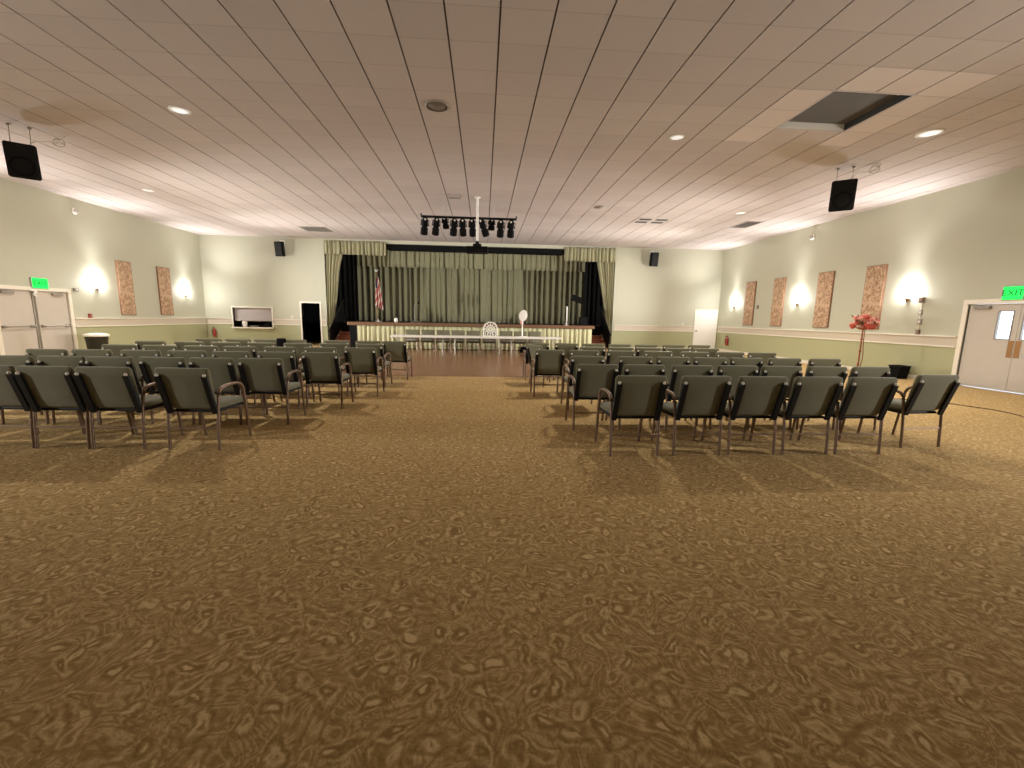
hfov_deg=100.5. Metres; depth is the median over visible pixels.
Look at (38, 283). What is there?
exit sign
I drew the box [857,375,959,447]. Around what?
armchair
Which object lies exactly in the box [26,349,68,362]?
armchair
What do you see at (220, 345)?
armchair
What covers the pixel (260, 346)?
armchair
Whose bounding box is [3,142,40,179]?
grille
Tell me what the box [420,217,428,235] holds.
spotlight
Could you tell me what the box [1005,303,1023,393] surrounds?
door
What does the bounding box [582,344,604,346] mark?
armchair
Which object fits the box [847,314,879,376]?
flower arrangement
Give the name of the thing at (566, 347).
armchair
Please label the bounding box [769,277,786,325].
acoustic panel
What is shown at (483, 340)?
armchair
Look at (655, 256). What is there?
grille
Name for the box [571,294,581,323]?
music stand
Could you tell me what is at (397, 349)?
armchair
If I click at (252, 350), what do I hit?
armchair
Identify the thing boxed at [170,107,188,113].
diffuser
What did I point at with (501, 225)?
spotlight
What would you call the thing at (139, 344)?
armchair
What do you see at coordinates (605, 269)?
stage curtain
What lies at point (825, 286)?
acoustic panel
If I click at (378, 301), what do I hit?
flag
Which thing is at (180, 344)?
armchair
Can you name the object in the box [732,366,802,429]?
armchair
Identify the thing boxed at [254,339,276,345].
armchair
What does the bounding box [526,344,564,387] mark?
armchair
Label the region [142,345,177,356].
armchair
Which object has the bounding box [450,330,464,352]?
armchair
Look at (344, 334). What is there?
steps
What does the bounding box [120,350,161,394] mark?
armchair
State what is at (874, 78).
tiles
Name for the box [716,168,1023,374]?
wall
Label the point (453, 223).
spotlight
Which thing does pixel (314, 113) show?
ceiling
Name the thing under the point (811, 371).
armchair
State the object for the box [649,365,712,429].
armchair
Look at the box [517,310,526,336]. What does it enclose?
oval sign
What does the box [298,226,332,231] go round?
ceiling vent
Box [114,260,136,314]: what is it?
acoustic panel
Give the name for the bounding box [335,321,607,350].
stage
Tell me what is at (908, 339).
trim
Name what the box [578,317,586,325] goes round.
stage monitor
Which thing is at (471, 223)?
spotlight
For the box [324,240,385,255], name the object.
valance
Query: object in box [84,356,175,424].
armchair
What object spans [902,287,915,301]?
wall sconce
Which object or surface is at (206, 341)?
armchair
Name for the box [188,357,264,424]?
armchair
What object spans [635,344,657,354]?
armchair
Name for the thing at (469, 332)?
armchair
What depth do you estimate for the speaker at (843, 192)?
9.12 m
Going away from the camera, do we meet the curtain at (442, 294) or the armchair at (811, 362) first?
the armchair at (811, 362)
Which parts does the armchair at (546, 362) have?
leg, leg, rail, seat frame, backrest, rail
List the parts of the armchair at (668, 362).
backrest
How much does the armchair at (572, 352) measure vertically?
0.868 m
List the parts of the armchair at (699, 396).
leg, armrest, leg, rail, seat, seat frame, leg, backrest, leg, rail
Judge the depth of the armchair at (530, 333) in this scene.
17.37 m
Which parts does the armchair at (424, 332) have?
seat, backrest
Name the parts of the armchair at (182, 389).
rail, leg, backrest, leg, seat frame, rail, seat, leg, armrest, leg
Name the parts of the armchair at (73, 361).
leg, backrest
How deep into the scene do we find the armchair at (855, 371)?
5.56 m
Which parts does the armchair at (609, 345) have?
backrest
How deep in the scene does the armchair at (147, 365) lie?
5.23 m
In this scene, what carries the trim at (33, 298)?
attached to the wall at (41, 236)
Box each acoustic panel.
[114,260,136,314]
[156,266,173,314]
[742,281,756,324]
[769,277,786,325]
[812,271,835,327]
[859,264,888,328]
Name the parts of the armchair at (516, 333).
backrest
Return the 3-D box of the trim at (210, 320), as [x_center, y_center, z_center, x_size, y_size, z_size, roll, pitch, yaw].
[-13.159,-2.833,19.143,1.050,0.273,0.055,0,9,-4]
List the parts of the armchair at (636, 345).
backrest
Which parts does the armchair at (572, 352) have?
backrest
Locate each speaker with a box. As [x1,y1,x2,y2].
[2,123,65,180]
[274,240,285,256]
[425,100,448,111]
[594,206,605,208]
[649,251,658,266]
[828,164,881,211]
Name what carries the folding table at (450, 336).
on the floor
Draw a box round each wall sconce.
[91,279,101,290]
[183,288,189,295]
[731,300,736,307]
[793,295,801,305]
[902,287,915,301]
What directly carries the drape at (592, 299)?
on the stage
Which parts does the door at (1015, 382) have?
push plate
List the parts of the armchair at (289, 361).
backrest, rail, leg, leg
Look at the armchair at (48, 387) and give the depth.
4.27 m
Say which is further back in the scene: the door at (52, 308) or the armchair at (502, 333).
the armchair at (502, 333)
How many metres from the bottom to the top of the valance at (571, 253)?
0.632 m
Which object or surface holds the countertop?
attached to the window
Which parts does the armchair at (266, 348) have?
backrest, rail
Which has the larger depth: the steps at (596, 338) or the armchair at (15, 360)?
the steps at (596, 338)
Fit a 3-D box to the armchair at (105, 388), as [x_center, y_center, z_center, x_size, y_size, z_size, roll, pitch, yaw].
[-4.068,0.213,4.564,0.551,0.868,0.664,1,9,-2]
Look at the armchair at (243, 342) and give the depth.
9.05 m
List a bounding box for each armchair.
[0,355,49,424]
[0,365,84,447]
[14,366,134,448]
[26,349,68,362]
[36,356,98,423]
[70,349,148,394]
[73,366,184,449]
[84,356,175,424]
[101,344,145,394]
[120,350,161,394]
[135,341,166,349]
[138,357,222,424]
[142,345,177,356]
[153,367,251,449]
[167,350,234,395]
[174,341,203,349]
[184,345,224,395]
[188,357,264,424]
[196,338,221,345]
[210,342,240,350]
[211,351,275,408]
[224,346,262,395]
[225,339,250,345]
[237,358,306,424]
[247,342,276,351]
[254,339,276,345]
[257,351,314,408]
[264,346,303,396]
[283,343,315,386]
[286,340,306,342]
[301,352,353,408]
[304,347,348,395]
[319,343,357,386]
[324,340,349,369]
[344,347,384,396]
[355,341,388,379]
[355,344,392,387]
[382,341,412,379]
[403,329,418,351]
[420,330,434,352]
[436,330,449,352]
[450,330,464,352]
[466,330,479,352]
[482,331,495,352]
[500,331,513,353]
[514,331,528,343]
[522,343,549,380]
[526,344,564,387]
[528,331,542,342]
[530,350,564,396]
[550,343,577,380]
[560,356,604,410]
[563,350,598,391]
[565,364,617,429]
[580,347,605,356]
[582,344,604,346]
[594,375,666,456]
[604,344,630,360]
[604,350,635,364]
[605,347,633,363]
[605,356,652,401]
[605,364,664,429]
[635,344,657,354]
[636,347,661,356]
[644,351,672,387]
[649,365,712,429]
[650,376,731,455]
[656,357,689,401]
[662,345,684,350]
[665,348,690,356]
[673,357,726,400]
[680,351,708,364]
[688,345,709,351]
[690,365,758,429]
[693,348,718,356]
[701,376,788,454]
[715,352,744,364]
[729,357,762,375]
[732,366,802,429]
[747,352,775,365]
[749,376,843,454]
[767,358,801,365]
[769,366,847,429]
[797,377,898,454]
[802,359,840,376]
[807,367,890,429]
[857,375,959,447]
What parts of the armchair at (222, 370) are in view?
leg, backrest, seat frame, rail, leg, leg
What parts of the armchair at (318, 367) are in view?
rail, leg, leg, backrest, seat frame, seat, rail, leg, armrest, leg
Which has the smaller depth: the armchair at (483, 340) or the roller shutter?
the armchair at (483, 340)
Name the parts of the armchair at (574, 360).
leg, armrest, rail, backrest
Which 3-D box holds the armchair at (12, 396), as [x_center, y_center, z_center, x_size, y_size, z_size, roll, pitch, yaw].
[-5.199,0.195,4.546,0.551,0.868,0.664,1,9,-2]
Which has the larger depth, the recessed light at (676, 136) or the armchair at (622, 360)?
the recessed light at (676, 136)
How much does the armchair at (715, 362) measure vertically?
0.868 m
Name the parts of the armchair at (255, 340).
backrest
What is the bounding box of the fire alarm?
[918,297,924,302]
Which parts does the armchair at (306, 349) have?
backrest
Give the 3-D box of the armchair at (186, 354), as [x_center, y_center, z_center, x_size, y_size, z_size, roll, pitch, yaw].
[-4.729,-0.102,6.503,0.551,0.868,0.664,0,9,-4]
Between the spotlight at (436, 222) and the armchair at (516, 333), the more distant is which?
the armchair at (516, 333)
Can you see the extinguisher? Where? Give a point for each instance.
(214, 334)
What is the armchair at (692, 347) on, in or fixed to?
on the floor
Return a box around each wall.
[0,178,207,348]
[198,235,723,347]
[236,303,550,340]
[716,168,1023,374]
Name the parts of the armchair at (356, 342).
backrest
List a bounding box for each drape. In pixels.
[319,254,358,320]
[583,262,603,324]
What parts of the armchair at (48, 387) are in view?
rail, leg, backrest, seat, seat frame, rail, leg, leg, leg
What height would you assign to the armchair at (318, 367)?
0.868 m
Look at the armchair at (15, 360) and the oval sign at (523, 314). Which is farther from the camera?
the oval sign at (523, 314)
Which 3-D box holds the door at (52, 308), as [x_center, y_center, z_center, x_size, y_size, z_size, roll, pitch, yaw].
[-13.255,-1.722,12.431,0.248,1.909,0.958,0,9,-4]
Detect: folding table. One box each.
[390,334,449,354]
[448,335,505,354]
[505,336,561,354]
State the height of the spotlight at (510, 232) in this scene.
0.502 m
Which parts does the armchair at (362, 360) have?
rail, leg, backrest, seat frame, seat, rail, leg, leg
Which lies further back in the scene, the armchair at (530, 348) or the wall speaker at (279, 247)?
the wall speaker at (279, 247)
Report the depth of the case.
19.50 m
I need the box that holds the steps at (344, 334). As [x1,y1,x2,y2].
[337,322,350,346]
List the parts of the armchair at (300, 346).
backrest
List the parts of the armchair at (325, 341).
backrest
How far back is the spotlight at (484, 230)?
12.83 m
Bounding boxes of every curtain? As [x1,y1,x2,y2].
[326,254,341,339]
[357,266,584,323]
[597,262,614,343]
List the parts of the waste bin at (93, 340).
white lid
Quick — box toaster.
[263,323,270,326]
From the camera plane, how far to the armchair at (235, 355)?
6.17 m
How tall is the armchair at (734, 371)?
0.868 m
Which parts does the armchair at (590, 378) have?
leg, armrest, leg, rail, seat, seat frame, backrest, rail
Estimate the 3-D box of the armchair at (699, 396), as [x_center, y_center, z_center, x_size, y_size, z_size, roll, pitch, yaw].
[1.958,0.300,4.705,0.551,0.868,0.664,0,9,-6]
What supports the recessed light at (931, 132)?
in the ceiling
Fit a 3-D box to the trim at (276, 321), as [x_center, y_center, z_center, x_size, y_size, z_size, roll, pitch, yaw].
[-10.231,-2.812,19.341,1.160,0.273,0.055,0,9,-4]
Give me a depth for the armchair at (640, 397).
4.38 m
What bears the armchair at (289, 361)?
on the floor
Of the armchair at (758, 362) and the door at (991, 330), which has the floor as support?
the armchair at (758, 362)
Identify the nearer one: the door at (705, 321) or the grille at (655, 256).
the grille at (655, 256)
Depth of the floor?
2.28 m
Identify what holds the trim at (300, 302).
attached to the wall at (236, 270)
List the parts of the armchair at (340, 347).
backrest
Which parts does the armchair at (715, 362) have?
backrest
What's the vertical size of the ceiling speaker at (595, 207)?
0.020 m
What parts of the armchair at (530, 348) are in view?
rail, backrest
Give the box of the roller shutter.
[234,308,271,320]
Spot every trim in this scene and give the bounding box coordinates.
[0,285,78,354]
[28,290,42,348]
[75,318,206,326]
[207,318,231,323]
[274,319,299,324]
[299,301,322,342]
[614,325,692,331]
[692,309,717,347]
[716,327,957,347]
[951,299,1023,374]
[959,385,1023,394]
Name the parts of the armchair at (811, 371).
leg, backrest, leg, rail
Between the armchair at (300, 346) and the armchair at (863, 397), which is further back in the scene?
the armchair at (300, 346)
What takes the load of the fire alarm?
attached to the wall at (957, 244)
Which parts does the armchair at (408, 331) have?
seat, backrest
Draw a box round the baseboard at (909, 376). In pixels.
[719,349,917,378]
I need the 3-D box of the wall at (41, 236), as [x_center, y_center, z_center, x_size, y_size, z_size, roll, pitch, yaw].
[-13.005,-2.659,6.425,0.240,5.645,25.600,0,9,-4]
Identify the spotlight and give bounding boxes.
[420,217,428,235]
[432,218,440,235]
[442,218,448,228]
[450,218,457,235]
[459,219,466,236]
[468,219,475,236]
[479,219,489,236]
[488,219,495,230]
[497,220,504,237]
[507,220,515,237]
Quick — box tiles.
[724,66,999,145]
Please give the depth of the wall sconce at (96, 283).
13.60 m
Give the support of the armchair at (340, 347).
on the floor
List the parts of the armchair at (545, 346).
backrest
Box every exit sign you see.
[29,277,48,288]
[1001,285,1023,299]
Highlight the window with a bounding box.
[231,306,273,328]
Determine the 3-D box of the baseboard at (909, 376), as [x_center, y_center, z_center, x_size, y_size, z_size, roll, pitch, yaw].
[10.323,-0.875,15.636,0.020,0.110,10.660,0,9,-4]
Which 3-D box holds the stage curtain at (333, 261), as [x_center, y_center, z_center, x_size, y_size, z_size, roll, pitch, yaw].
[-8.040,-4.107,19.413,0.855,4.498,0.156,0,9,-4]
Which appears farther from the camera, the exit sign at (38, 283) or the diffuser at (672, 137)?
the exit sign at (38, 283)
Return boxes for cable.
[893,398,1023,416]
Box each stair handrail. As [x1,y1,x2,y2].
[328,299,343,339]
[599,304,610,346]
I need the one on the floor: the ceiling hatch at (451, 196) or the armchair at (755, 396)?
the armchair at (755, 396)
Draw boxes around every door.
[0,289,38,354]
[35,291,72,355]
[693,310,716,347]
[958,303,1022,390]
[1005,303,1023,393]
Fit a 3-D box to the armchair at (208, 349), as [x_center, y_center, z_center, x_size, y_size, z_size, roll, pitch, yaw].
[-5.218,-0.258,7.442,0.551,0.868,0.664,0,9,-5]
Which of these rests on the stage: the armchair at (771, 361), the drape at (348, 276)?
the drape at (348, 276)
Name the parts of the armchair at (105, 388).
rail, leg, backrest, seat frame, seat, rail, leg, leg, armrest, leg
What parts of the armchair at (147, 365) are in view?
rail, leg, backrest, leg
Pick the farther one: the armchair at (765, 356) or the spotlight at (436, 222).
the spotlight at (436, 222)
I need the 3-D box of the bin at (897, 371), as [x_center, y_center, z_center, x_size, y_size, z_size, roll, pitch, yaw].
[10.319,-0.325,11.349,0.340,0.347,0.392,0,9,-4]
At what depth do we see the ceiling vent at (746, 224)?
14.70 m
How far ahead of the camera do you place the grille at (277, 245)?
18.42 m
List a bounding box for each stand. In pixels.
[566,304,568,325]
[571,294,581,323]
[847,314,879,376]
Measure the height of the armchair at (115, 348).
0.868 m
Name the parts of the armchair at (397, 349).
backrest, rail, leg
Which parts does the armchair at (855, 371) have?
leg, backrest, leg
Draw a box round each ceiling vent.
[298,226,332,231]
[631,217,671,223]
[730,221,762,227]
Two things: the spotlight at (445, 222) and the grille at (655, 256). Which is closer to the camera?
the spotlight at (445, 222)
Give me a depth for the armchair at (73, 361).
5.14 m
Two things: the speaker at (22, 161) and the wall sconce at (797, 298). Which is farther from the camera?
the wall sconce at (797, 298)
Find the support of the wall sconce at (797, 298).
attached to the wall at (957, 244)
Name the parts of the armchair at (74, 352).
backrest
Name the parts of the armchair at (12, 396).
backrest, rail, seat frame, leg, leg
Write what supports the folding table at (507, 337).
on the floor
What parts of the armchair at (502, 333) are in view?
backrest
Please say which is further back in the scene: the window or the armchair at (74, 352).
the window
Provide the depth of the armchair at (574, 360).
6.48 m
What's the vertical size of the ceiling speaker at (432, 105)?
0.016 m
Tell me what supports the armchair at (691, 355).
on the floor
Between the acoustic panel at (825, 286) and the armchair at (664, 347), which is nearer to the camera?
the armchair at (664, 347)
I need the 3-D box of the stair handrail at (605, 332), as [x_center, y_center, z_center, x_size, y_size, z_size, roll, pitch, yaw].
[4.254,-2.619,19.603,0.052,2.113,2.210,0,9,-4]
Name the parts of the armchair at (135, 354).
backrest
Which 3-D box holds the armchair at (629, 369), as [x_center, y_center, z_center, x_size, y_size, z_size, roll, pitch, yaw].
[1.633,0.139,5.696,0.551,0.868,0.664,0,9,-5]
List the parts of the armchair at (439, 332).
backrest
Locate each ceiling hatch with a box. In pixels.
[447,194,459,198]
[774,89,916,131]
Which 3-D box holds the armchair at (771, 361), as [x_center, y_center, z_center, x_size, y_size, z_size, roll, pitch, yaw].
[4.269,-0.023,7.038,0.551,0.868,0.664,1,9,-3]
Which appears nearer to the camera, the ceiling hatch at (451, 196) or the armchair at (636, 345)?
the armchair at (636, 345)
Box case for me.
[387,244,564,255]
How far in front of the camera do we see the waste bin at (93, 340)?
12.74 m
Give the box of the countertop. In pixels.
[236,324,271,326]
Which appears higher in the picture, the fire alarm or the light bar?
the light bar
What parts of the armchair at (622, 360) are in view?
rail, backrest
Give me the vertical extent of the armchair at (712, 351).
0.868 m
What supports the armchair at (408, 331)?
on the floor
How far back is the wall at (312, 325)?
22.68 m
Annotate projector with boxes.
[466,196,487,253]
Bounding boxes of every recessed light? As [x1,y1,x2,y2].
[168,105,191,114]
[669,134,683,140]
[915,128,945,137]
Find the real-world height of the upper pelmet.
1.277 m
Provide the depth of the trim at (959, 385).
9.54 m
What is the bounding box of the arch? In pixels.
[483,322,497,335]
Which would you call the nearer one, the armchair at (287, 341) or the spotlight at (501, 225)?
the armchair at (287, 341)
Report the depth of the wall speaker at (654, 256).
19.59 m
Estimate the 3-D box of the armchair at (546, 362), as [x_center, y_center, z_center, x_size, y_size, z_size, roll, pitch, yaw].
[0.650,-0.224,7.907,0.551,0.868,0.664,0,9,-4]
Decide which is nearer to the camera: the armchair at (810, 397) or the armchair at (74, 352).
the armchair at (810, 397)
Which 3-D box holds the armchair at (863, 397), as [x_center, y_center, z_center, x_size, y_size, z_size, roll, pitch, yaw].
[3.789,0.312,4.839,0.551,0.868,0.664,0,9,-4]
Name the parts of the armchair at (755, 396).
leg, leg, rail, leg, seat, seat frame, backrest, leg, rail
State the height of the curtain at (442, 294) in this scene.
3.887 m
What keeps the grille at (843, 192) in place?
attached to the speaker at (843, 192)
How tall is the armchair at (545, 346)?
0.868 m
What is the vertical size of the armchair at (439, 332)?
0.868 m
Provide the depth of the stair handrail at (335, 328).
18.80 m
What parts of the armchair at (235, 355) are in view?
backrest, leg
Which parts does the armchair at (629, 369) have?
leg, backrest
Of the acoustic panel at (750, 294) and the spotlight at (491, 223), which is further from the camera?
the acoustic panel at (750, 294)
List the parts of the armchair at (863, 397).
leg, leg, leg, rail, seat frame, seat, backrest, leg, rail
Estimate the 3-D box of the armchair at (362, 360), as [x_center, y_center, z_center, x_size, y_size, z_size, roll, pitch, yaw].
[-2.639,-0.242,7.641,0.551,0.868,0.664,0,9,-6]
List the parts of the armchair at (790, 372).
backrest, leg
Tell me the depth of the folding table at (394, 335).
15.71 m
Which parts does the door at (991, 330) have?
pane, push plate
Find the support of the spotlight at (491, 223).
hanging from the light bar
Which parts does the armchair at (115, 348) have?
backrest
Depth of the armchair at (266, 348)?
7.17 m
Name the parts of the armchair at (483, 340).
backrest, seat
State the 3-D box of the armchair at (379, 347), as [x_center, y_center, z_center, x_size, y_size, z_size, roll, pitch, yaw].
[-2.777,-0.393,8.590,0.551,0.868,0.664,1,9,-2]
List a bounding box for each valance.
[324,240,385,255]
[564,247,615,261]
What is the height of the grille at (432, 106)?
0.006 m
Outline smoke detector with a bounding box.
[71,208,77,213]
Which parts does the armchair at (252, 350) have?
backrest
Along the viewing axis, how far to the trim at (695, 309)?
20.64 m
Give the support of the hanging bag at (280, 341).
hanging from the armchair at (287, 341)
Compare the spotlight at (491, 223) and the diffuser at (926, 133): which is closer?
the diffuser at (926, 133)
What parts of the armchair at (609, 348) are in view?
backrest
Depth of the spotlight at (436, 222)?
12.75 m
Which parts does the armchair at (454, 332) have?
backrest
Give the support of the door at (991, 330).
in the wall at (957, 244)
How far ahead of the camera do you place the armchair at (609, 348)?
8.61 m
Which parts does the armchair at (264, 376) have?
rail, backrest, leg, seat frame, seat, rail, leg, armrest, leg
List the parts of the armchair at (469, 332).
backrest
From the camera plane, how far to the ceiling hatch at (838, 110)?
6.88 m
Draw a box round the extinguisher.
[212,327,216,336]
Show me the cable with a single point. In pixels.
(893, 398)
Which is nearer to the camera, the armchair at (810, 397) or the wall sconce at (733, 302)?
the armchair at (810, 397)
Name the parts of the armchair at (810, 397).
leg, leg, leg, rail, seat, seat frame, backrest, leg, rail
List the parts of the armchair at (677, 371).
leg, rail, backrest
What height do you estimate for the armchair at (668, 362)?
0.868 m
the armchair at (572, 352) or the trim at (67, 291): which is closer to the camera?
the armchair at (572, 352)
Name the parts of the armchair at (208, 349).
backrest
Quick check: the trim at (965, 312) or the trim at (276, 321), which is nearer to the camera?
the trim at (965, 312)
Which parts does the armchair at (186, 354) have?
backrest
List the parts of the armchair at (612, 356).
rail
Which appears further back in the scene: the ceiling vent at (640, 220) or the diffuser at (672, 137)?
the ceiling vent at (640, 220)
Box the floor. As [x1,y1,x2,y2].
[0,340,1023,767]
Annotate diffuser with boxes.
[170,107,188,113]
[671,136,681,139]
[918,130,942,136]
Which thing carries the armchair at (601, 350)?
on the floor
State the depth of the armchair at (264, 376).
5.39 m
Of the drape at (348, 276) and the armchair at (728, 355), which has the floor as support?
the armchair at (728, 355)
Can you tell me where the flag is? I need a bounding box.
[374,270,383,321]
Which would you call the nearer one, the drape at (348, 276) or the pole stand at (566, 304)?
the pole stand at (566, 304)
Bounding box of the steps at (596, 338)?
[591,326,605,350]
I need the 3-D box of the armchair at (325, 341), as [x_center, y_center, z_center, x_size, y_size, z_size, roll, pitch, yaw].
[-3.814,-0.560,9.539,0.551,0.868,0.664,0,9,-5]
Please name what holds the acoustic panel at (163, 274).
attached to the wall at (41, 236)
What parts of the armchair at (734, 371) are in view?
leg, backrest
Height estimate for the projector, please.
1.525 m
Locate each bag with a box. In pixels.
[276,338,286,346]
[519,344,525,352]
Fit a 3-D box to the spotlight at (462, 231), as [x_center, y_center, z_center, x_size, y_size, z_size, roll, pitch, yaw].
[-1.488,-4.718,12.867,0.252,0.499,0.425,0,9,-4]
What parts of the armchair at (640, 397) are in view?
leg, armrest, leg, rail, seat, seat frame, leg, backrest, leg, rail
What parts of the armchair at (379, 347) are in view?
backrest, rail, leg, leg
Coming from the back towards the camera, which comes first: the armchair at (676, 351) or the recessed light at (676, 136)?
the armchair at (676, 351)
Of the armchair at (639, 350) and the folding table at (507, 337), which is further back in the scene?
the folding table at (507, 337)
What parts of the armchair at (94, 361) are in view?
leg, backrest, rail, leg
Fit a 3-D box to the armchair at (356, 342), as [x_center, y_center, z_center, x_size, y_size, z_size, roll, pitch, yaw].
[-3.145,-0.554,9.579,0.551,0.868,0.664,1,9,-2]
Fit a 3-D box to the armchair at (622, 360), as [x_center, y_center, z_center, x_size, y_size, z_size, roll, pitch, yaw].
[1.867,-0.036,6.843,0.551,0.868,0.664,1,9,-3]
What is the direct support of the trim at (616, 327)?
attached to the wall at (236, 270)
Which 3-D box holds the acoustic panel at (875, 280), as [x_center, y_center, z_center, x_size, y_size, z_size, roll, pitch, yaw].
[10.535,-2.526,12.427,0.055,1.830,0.640,0,9,-4]
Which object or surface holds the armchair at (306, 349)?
on the floor
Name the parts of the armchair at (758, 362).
backrest, rail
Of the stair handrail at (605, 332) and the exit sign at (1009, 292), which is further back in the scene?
the stair handrail at (605, 332)
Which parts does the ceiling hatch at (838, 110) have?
grille plate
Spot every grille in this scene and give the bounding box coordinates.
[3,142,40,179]
[274,242,281,255]
[427,102,446,110]
[652,253,658,265]
[829,180,856,210]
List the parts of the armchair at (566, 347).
backrest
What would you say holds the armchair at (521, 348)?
on the floor
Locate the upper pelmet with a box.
[357,244,584,271]
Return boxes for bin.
[82,333,109,348]
[889,365,911,378]
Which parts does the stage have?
corner panel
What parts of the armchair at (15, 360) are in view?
leg, backrest, leg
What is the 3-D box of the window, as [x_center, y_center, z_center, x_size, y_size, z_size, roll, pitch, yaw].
[-11.723,-3.013,19.279,1.810,0.980,0.320,0,9,-4]
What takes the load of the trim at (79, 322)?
attached to the wall at (41, 236)
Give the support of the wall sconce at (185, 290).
attached to the wall at (41, 236)
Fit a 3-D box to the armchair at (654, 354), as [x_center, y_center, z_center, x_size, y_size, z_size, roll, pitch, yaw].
[2.636,-0.214,8.071,0.551,0.868,0.664,1,9,-3]
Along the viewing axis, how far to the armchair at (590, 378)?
5.38 m
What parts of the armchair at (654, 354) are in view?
backrest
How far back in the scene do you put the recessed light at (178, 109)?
7.09 m
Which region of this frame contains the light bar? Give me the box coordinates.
[420,205,516,220]
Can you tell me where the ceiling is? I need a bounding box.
[0,0,1023,249]
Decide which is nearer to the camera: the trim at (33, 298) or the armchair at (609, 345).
the armchair at (609, 345)
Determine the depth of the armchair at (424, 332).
17.05 m
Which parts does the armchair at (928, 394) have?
leg, leg, armrest, leg, armrest, seat, seat frame, rail, backrest, leg, rail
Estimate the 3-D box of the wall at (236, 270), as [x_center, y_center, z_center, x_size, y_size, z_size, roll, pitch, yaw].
[-1.846,-4.541,19.757,23.800,5.645,0.200,0,9,-4]
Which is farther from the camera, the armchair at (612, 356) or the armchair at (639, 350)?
the armchair at (639, 350)

